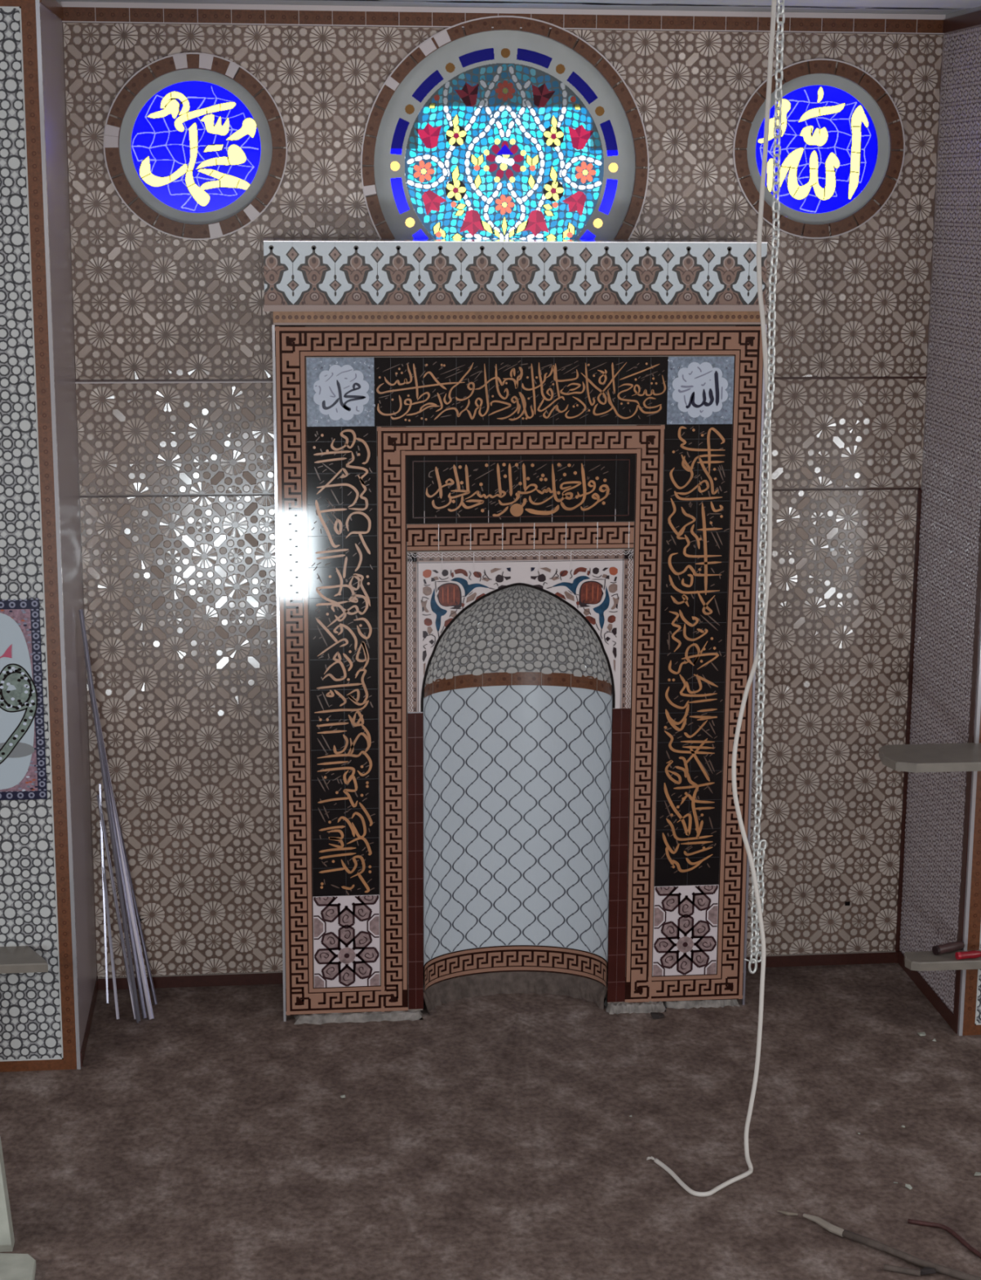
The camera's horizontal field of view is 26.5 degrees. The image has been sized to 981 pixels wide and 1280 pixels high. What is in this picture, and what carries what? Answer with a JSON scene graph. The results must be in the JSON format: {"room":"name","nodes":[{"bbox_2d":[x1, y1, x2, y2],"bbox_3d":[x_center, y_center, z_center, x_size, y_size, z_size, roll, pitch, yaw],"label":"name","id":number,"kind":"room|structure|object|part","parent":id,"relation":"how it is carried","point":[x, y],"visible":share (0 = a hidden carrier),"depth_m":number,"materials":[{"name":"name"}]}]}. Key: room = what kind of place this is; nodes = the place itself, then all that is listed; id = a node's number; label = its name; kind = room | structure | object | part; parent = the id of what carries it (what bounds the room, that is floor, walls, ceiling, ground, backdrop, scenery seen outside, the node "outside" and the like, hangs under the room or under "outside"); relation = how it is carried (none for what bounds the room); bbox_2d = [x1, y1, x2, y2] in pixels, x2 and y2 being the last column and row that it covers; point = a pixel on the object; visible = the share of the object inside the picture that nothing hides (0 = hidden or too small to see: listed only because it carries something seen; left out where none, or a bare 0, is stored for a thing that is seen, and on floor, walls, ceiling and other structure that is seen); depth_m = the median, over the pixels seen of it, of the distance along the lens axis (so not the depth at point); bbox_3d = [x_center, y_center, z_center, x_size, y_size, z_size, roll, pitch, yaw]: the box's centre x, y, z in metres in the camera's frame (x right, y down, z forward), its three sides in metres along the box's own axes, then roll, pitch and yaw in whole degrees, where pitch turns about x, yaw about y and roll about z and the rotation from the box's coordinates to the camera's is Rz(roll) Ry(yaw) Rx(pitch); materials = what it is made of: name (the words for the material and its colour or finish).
{"room":"mosque","nodes":[
{"label":"mosque","id":0,"kind":"room"},
{"bbox_2d":[0,0,97,1071],"bbox_3d":[-3.547,-0.422,8.538,3.623,4.335,1.120,-1,12,-6],"label":"wall","id":1,"kind":"structure","parent":0,"point":[47,904],"depth_m":8.29,"materials":[{"name":"grey tile"}]},
{"bbox_2d":[0,598,47,799],"bbox_3d":[-2.057,0.242,8.270,0.547,0.826,0.013,-1,12,-6],"label":"picture","id":2,"kind":"object","parent":1,"relation":"attached to","point":[23,769],"visible":1,"depth_m":8.29,"materials":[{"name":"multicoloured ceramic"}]},
{"bbox_2d":[0,946,48,973],"bbox_3d":[-2.168,1.296,8.383,0.775,0.038,0.210,-1,12,-6],"label":"wall shelf","id":3,"kind":"object","parent":1,"relation":"attached to","point":[13,959],"visible":1,"depth_m":8.34,"materials":[{"name":"stone"}]},
{"bbox_3d":[-1.700,-0.337,8.193,0.015,4.333,0.022,-1,12,-6],"label":"corner trim","id":4,"kind":"part","parent":1,"relation":"part of","materials":[{"name":"white metal"}]},
{"bbox_2d":[0,963,980,1279],"bbox_3d":[0.582,2.616,5.041,11.000,0.100,10.100,-1,12,-6],"label":"floor","id":5,"kind":"structure","parent":0,"point":[212,1136],"depth_m":8.01,"materials":[{"name":"carpet"}]},
{"bbox_2d":[0,1136,14,1252],"bbox_3d":[-1.895,1.908,7.124,0.499,0.387,0.090,-1,12,-6],"label":"stone slab","id":6,"kind":"object","parent":5,"relation":"on","point":[6,1233],"visible":1,"depth_m":7.13,"materials":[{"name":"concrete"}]},
{"bbox_2d":[0,1253,35,1279],"bbox_3d":[-1.640,2.138,6.907,0.266,0.030,0.447,-3,12,-14],"label":"mortar slab","id":7,"kind":"object","parent":5,"relation":"on","point":[12,1266],"visible":1,"depth_m":6.98,"materials":[{"name":"concrete"}]},
{"bbox_2d":[98,783,108,1003],"bbox_3d":[-1.731,1.137,9.303,0.008,0.983,0.159,-2,12,-11],"label":"metal strip","id":8,"kind":"object","parent":5,"relation":"on","point":[100,784],"visible":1,"depth_m":9.31,"materials":[{"name":"silver metal"}]},
{"bbox_2d":[78,608,140,1022],"bbox_3d":[-1.637,0.775,8.941,0.207,1.843,0.023,1,12,5],"label":"metal strip","id":9,"kind":"object","parent":5,"relation":"on","point":[81,611],"visible":1,"depth_m":8.93,"materials":[{"name":"silver metal"}]},
{"bbox_2d":[99,838,119,1019],"bbox_3d":[-1.695,1.281,9.239,0.012,0.733,0.358,-4,13,-18],"label":"metal strip","id":10,"kind":"object","parent":5,"relation":"on","point":[104,868],"visible":1,"depth_m":9.23,"materials":[{"name":"silver metal"}]},
{"bbox_2d":[84,657,146,1018],"bbox_3d":[-1.638,0.870,9.084,0.306,1.598,0.016,9,15,36],"label":"metal strip","id":11,"kind":"object","parent":5,"relation":"on","point":[120,863],"visible":0.61,"depth_m":9.11,"materials":[{"name":"silver metal"}]},
{"bbox_2d":[96,794,136,1019],"bbox_3d":[-1.659,1.181,9.218,0.012,0.936,0.391,-7,14,-30],"label":"metal strip","id":12,"kind":"object","parent":5,"relation":"on","point":[101,816],"visible":1,"depth_m":9.22,"materials":[{"name":"silver metal"}]},
{"bbox_2d":[86,678,154,1019],"bbox_3d":[-1.629,0.919,9.142,0.022,1.479,0.409,-11,17,-43],"label":"metal strip","id":13,"kind":"object","parent":5,"relation":"on","point":[140,956],"visible":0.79,"depth_m":9.15,"materials":[{"name":"silver metal"}]},
{"bbox_2d":[111,782,157,1004],"bbox_3d":[-1.625,0.991,9.265,0.311,1.286,0.012,8,14,31],"label":"metal strip","id":14,"kind":"object","parent":5,"relation":"on","point":[138,920],"visible":0.48,"depth_m":9.29,"materials":[{"name":"silver metal"}]},
{"bbox_2d":[263,238,767,1024],"bbox_3d":[0.089,-0.029,9.086,2.100,3.375,0.504,-1,12,-6],"label":"niche","id":15,"kind":"object","parent":5,"relation":"on","point":[517,482],"visible":1,"depth_m":8.89,"materials":[{"name":"beige tile"}]},
{"bbox_3d":[-0.898,0.192,8.840,0.011,3.036,0.022,-1,12,-6],"label":"edge trim","id":16,"kind":"part","parent":15,"relation":"part of","materials":[{"name":"white metal"}]},
{"bbox_3d":[-0.624,0.113,8.845,0.289,2.046,0.004,-1,12,-6],"label":"inscription panel","id":17,"kind":"part","parent":15,"relation":"part of","materials":[{"name":"black tile"}]},
{"bbox_3d":[-0.630,1.320,9.103,0.289,0.422,0.006,-1,12,-6],"label":"star tile panel","id":18,"kind":"part","parent":15,"relation":"part of","materials":[{"name":"grey tile"}]},
{"bbox_3d":[0.091,-1.543,8.776,2.090,0.283,0.476,-1,12,-6],"label":"cornice","id":19,"kind":"part","parent":15,"relation":"part of","materials":[{"name":"grey tile"}]},
{"bbox_3d":[0.127,-0.039,8.905,0.967,0.697,0.024,-1,12,-6],"label":"spandrel panel","id":20,"kind":"part","parent":15,"relation":"part of","materials":[{"name":"grey tile"}]},
{"bbox_3d":[0.130,-0.638,8.766,0.971,0.288,0.004,-1,12,-6],"label":"inscription panel","id":21,"kind":"part","parent":15,"relation":"part of","materials":[{"name":"black tile"}]},
{"bbox_3d":[0.131,-1.039,8.681,1.233,0.284,0.004,-1,12,-6],"label":"inscription panel","id":22,"kind":"part","parent":15,"relation":"part of","materials":[{"name":"black tile"}]},
{"bbox_3d":[0.869,1.295,9.260,0.289,0.422,0.006,-1,12,-6],"label":"star tile panel","id":23,"kind":"part","parent":15,"relation":"part of","materials":[{"name":"grey tile"}]},
{"bbox_3d":[0.875,0.088,9.003,0.289,2.046,0.004,-1,12,-6],"label":"inscription panel","id":24,"kind":"part","parent":15,"relation":"part of","materials":[{"name":"black tile"}]},
{"bbox_3d":[1.147,0.157,9.055,0.010,3.036,0.022,-1,12,-6],"label":"edge trim","id":25,"kind":"part","parent":15,"relation":"part of","materials":[{"name":"silver metal"}]},
{"bbox_2d":[650,1012,664,1018],"bbox_3d":[0.739,1.661,9.220,0.064,0.018,0.059,-1,12,-6],"label":"clod","id":26,"kind":"object","parent":5,"relation":"on","point":[655,1015],"visible":1,"depth_m":9.20,"materials":[{"name":"black"}]},
{"bbox_2d":[777,1210,798,1215],"bbox_3d":[1.061,2.048,7.429,0.076,0.012,0.020,5,13,19],"label":"chip","id":27,"kind":"object","parent":5,"relation":"on","point":[787,1213],"visible":1,"depth_m":7.42,"materials":[{"name":"brown"}]},
{"bbox_2d":[803,1213,980,1279],"bbox_3d":[1.444,2.112,7.111,0.892,0.027,0.060,10,16,39],"label":"wooden rod","id":28,"kind":"object","parent":5,"relation":"on","point":[829,1227],"visible":1,"depth_m":7.15,"materials":[{"name":"brown wood"}]},
{"bbox_2d":[884,1264,920,1276],"bbox_3d":[1.393,2.132,7.035,0.123,0.020,0.020,5,13,20],"label":"wooden stake","id":29,"kind":"object","parent":5,"relation":"on","point":[886,1267],"visible":1,"depth_m":7.03,"materials":[{"name":"brown wood"}]},
{"bbox_2d":[905,1183,912,1189],"bbox_3d":[1.536,2.008,7.639,0.027,0.010,0.018,10,16,39],"label":"chip","id":30,"kind":"object","parent":5,"relation":"on","point":[908,1186],"visible":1,"depth_m":7.63,"materials":[{"name":"stone"}]},
{"bbox_2d":[917,1031,925,1035],"bbox_3d":[1.874,1.712,9.028,0.031,0.012,0.030,-1,12,-6],"label":"chip","id":31,"kind":"object","parent":5,"relation":"on","point":[923,1033],"visible":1,"depth_m":9.02,"materials":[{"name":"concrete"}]},
{"bbox_2d":[919,1266,936,1275],"bbox_3d":[1.476,2.133,7.014,0.044,0.024,0.038,11,16,41],"label":"clod","id":32,"kind":"object","parent":5,"relation":"on","point":[926,1270],"visible":1,"depth_m":7.01,"materials":[{"name":"black soil"}]},
{"bbox_2d":[907,1218,980,1258],"bbox_3d":[1.622,2.089,7.253,0.082,0.016,0.380,-9,15,-36],"label":"bar","id":33,"kind":"object","parent":5,"relation":"on","point":[947,1228],"visible":1,"depth_m":7.31,"materials":[{"name":"metal"}]},
{"bbox_2d":[62,22,942,977],"bbox_3d":[0.072,-0.577,9.353,3.805,4.335,0.237,-1,12,-6],"label":"wall","id":34,"kind":"structure","parent":0,"point":[173,338],"depth_m":9.19,"materials":[{"name":"tile"}]},
{"bbox_2d":[103,52,287,239],"bbox_3d":[-1.245,-2.084,8.789,0.770,0.770,0.046,-1,12,-6],"label":"window","id":35,"kind":"structure","parent":34,"relation":"in","point":[167,148],"depth_m":8.80,"materials":[{"name":"blue glass"}]},
{"bbox_3d":[-1.248,-2.088,8.811,0.546,0.546,0.001,-1,12,-6],"label":"leaded glass","id":36,"kind":"part","parent":35,"relation":"part of","materials":[{"name":"blue glass"}]},
{"bbox_2d":[97,950,898,990],"bbox_3d":[0.072,1.536,9.693,3.765,0.060,0.024,-1,12,-6],"label":"baseboard","id":37,"kind":"structure","parent":34,"relation":"attached to","point":[879,957],"depth_m":9.57,"materials":[{"name":"tile"}]},
{"bbox_2d":[60,1,946,34],"bbox_3d":[0.093,-2.633,8.804,3.766,0.082,0.018,-1,12,-6],"label":"trim","id":38,"kind":"structure","parent":34,"relation":"attached to","point":[73,11],"depth_m":8.78,"materials":[{"name":"brown tile"}]},
{"bbox_2d":[360,15,648,239],"bbox_3d":[0.064,-2.036,8.942,1.246,1.245,0.046,-1,12,-6],"label":"window","id":39,"kind":"structure","parent":34,"relation":"in","point":[544,78],"depth_m":8.93,"materials":[{"name":"multicoloured glass"}]},
{"bbox_3d":[0.062,-2.041,8.964,0.867,0.867,0.001,-1,12,-6],"label":"leaded glass","id":40,"kind":"part","parent":39,"relation":"part of","materials":[{"name":"multicoloured glass"}]},
{"bbox_2d":[430,88,580,107],"bbox_3d":[0.037,-2.589,9.142,1.550,0.841,0.120,-1,12,-6],"label":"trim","id":41,"kind":"structure","parent":34,"relation":"attached to","point":[504,90],"depth_m":9.12,"materials":[{"name":"red glass"}]},
{"bbox_2d":[733,58,905,238],"bbox_3d":[1.430,-2.139,9.069,0.764,0.764,0.045,-1,12,-6],"label":"window","id":42,"kind":"structure","parent":34,"relation":"in","point":[801,88],"depth_m":9.08,"materials":[{"name":"blue glass"}]},
{"bbox_3d":[1.427,-2.144,9.090,0.548,0.548,0.001,-1,12,-6],"label":"leaded glass","id":43,"kind":"part","parent":42,"relation":"part of","materials":[{"name":"blue glass"}]},
{"bbox_2d":[895,488,922,963],"bbox_3d":[1.939,0.426,9.658,0.022,2.266,0.024,-1,12,-6],"label":"trim","id":44,"kind":"structure","parent":34,"relation":"attached to","point":[919,491],"depth_m":9.62,"materials":[{"name":"tile"}]},
{"bbox_2d":[59,0,980,14],"bbox_3d":[0.605,-1.729,4.112,11.000,0.124,10.100,-1,12,-6],"label":"ceiling","id":45,"kind":"structure","parent":0,"point":[948,6],"depth_m":8.60,"materials":[{"name":"grey paint"}]},
{"bbox_2d":[333,0,942,8],"bbox_3d":[0.075,-2.618,8.538,3.844,0.001,0.088,-1,12,-6],"label":"trim","id":46,"kind":"structure","parent":45,"relation":"attached to","point":[588,3],"depth_m":8.59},
{"bbox_2d":[646,0,777,1196],"bbox_3d":[0.821,-0.125,7.282,0.417,4.334,0.349,-1,12,-6],"label":"cord","id":47,"kind":"object","parent":45,"relation":"hanging from","point":[773,18],"visible":1,"depth_m":7.51,"materials":[{"name":"white fabric"}]},
{"bbox_2d":[744,0,785,973],"bbox_3d":[0.987,-0.514,7.349,0.075,3.583,0.040,-1,12,-6],"label":"chain","id":48,"kind":"object","parent":45,"relation":"hanging from","point":[757,944],"visible":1,"depth_m":7.34,"materials":[{"name":"silver metal"}]},
{"bbox_2d":[897,5,980,1035],"bbox_3d":[3.785,-0.547,9.309,3.630,4.335,1.120,-1,12,-6],"label":"wall","id":49,"kind":"structure","parent":0,"point":[941,897],"depth_m":9.00,"materials":[{"name":"grey"}]},
{"bbox_2d":[879,742,980,772],"bbox_3d":[2.070,0.482,8.620,0.920,0.037,0.305,-1,12,-6],"label":"wall shelf","id":50,"kind":"object","parent":49,"relation":"attached to","point":[956,757],"visible":1,"depth_m":8.54,"materials":[{"name":"stone"}]},
{"bbox_2d":[904,949,980,971],"bbox_3d":[2.140,1.366,8.908,0.750,0.039,0.130,-1,12,-6],"label":"wall shelf","id":51,"kind":"object","parent":49,"relation":"attached to","point":[925,961],"visible":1,"depth_m":8.83,"materials":[{"name":"stone"}]},
{"bbox_2d":[932,941,964,955],"bbox_3d":[2.028,1.313,8.952,0.291,0.044,0.044,-6,14,-28],"label":"tool","id":52,"kind":"object","parent":51,"relation":"on","point":[950,947],"visible":1,"depth_m":8.90,"materials":[{"name":"grey"}]},
{"bbox_2d":[955,950,980,959],"bbox_3d":[2.104,1.337,8.865,0.251,0.036,0.036,-3,12,-14],"label":"tool","id":53,"kind":"object","parent":51,"relation":"on","point":[973,953],"visible":1,"depth_m":8.84,"materials":[{"name":"red plastic"}]},
{"bbox_3d":[2.053,-0.401,8.587,0.015,4.333,0.022,-1,12,-6],"label":"corner trim","id":54,"kind":"part","parent":49,"relation":"part of","materials":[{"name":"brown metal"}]}
]}

